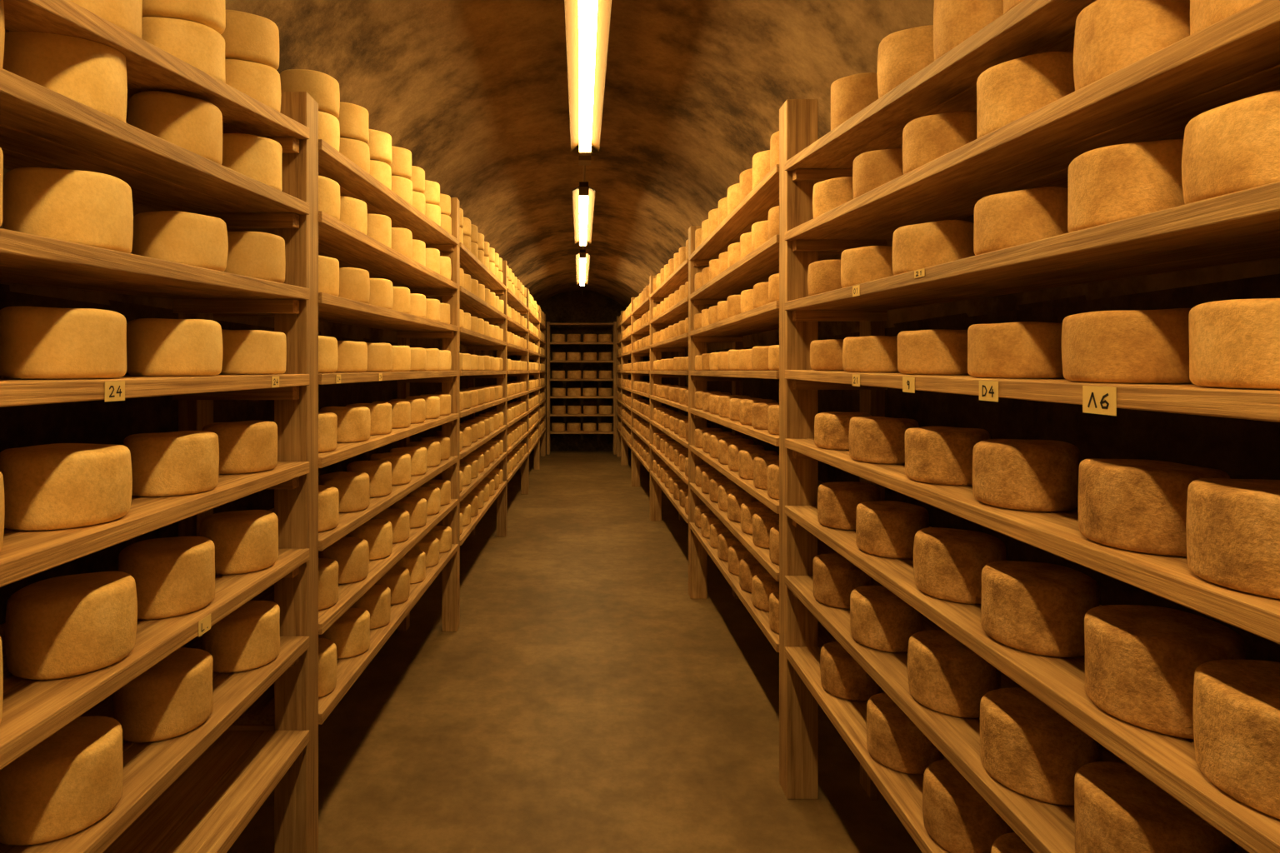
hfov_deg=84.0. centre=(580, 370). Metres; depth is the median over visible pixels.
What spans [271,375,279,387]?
label
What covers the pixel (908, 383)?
label
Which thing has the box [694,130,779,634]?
wheels
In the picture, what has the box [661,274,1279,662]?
wall
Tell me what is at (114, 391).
label
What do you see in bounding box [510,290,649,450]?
wall
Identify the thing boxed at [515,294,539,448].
wheels
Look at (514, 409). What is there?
wheels
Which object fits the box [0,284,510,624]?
wall
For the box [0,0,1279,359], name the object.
ceiling
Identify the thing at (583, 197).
fluorescent light
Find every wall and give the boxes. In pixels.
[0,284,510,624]
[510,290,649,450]
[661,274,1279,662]
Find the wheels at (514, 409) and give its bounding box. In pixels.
[490,265,526,477]
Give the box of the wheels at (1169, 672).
[807,0,1279,852]
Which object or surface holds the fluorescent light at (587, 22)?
hanging from the conduit
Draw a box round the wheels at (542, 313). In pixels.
[529,307,544,434]
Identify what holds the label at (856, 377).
attached to the shelf rack at (1155, 97)
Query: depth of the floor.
4.18 m
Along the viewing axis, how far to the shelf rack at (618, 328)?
16.86 m
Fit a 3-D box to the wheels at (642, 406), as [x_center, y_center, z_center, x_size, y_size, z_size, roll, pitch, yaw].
[1.056,0.058,11.171,0.260,2.602,2.641,0,0,-1]
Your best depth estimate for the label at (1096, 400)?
1.32 m
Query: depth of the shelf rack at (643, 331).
12.48 m
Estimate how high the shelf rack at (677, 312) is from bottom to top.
3.350 m
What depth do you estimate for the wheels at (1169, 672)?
1.62 m
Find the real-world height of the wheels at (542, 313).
2.712 m
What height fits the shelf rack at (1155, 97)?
3.350 m
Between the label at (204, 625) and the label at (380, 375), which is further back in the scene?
the label at (380, 375)
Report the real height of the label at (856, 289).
0.040 m
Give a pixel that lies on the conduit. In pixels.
(584, 161)
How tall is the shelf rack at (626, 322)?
3.350 m
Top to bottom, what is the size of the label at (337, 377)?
0.036 m
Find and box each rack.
[0,0,318,852]
[213,139,459,731]
[410,242,506,545]
[489,288,529,494]
[506,305,539,469]
[529,314,545,456]
[546,321,616,454]
[616,315,630,456]
[620,310,643,465]
[630,296,678,486]
[650,258,731,523]
[688,164,842,652]
[779,0,1279,852]
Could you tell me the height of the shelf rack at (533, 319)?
3.410 m
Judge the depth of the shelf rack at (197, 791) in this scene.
1.98 m
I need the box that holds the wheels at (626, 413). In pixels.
[621,304,642,444]
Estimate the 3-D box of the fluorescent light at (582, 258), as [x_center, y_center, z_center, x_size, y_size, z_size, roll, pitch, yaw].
[0.030,-1.844,12.826,0.230,0.184,3.795,0,0,0]
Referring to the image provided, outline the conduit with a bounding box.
[578,150,590,294]
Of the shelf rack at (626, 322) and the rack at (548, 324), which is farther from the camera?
the rack at (548, 324)
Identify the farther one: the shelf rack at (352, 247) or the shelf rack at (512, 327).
the shelf rack at (512, 327)
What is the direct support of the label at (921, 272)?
attached to the shelf rack at (1155, 97)
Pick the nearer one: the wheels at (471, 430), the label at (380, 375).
the label at (380, 375)
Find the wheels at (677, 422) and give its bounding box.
[652,239,711,514]
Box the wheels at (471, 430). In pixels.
[435,208,504,534]
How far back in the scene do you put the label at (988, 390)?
1.69 m
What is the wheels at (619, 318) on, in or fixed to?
in the shelf rack at (618, 328)
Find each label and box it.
[105,380,124,401]
[198,614,210,637]
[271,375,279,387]
[335,374,340,383]
[378,373,382,380]
[852,285,859,296]
[852,374,859,386]
[902,376,914,393]
[914,268,924,278]
[979,380,998,402]
[1082,385,1116,415]
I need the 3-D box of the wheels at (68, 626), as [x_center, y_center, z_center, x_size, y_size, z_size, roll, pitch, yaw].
[-1.125,-0.107,1.193,0.251,2.143,2.627,0,0,0]
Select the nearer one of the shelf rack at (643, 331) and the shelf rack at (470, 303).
the shelf rack at (470, 303)
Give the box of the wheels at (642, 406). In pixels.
[632,284,665,467]
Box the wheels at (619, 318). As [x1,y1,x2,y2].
[617,315,630,431]
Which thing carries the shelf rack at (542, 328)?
on the floor
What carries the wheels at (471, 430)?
on the shelf rack at (470, 303)
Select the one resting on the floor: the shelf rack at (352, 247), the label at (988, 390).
the shelf rack at (352, 247)
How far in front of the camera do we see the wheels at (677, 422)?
7.81 m
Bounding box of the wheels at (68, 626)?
[0,0,286,845]
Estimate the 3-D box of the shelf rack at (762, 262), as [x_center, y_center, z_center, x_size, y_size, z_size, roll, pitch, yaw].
[1.214,0.375,5.010,0.482,3.350,2.973,0,0,0]
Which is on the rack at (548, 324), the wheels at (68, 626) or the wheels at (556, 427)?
the wheels at (556, 427)
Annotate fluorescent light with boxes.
[564,0,611,155]
[572,181,595,246]
[575,248,589,286]
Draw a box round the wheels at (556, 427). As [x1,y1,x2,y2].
[551,334,612,431]
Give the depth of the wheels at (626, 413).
14.12 m
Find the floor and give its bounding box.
[226,450,922,852]
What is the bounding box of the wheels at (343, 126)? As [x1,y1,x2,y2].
[280,69,451,698]
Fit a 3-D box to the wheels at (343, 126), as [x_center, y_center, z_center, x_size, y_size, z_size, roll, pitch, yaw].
[-1.111,0.011,4.133,0.275,2.690,2.684,0,0,0]

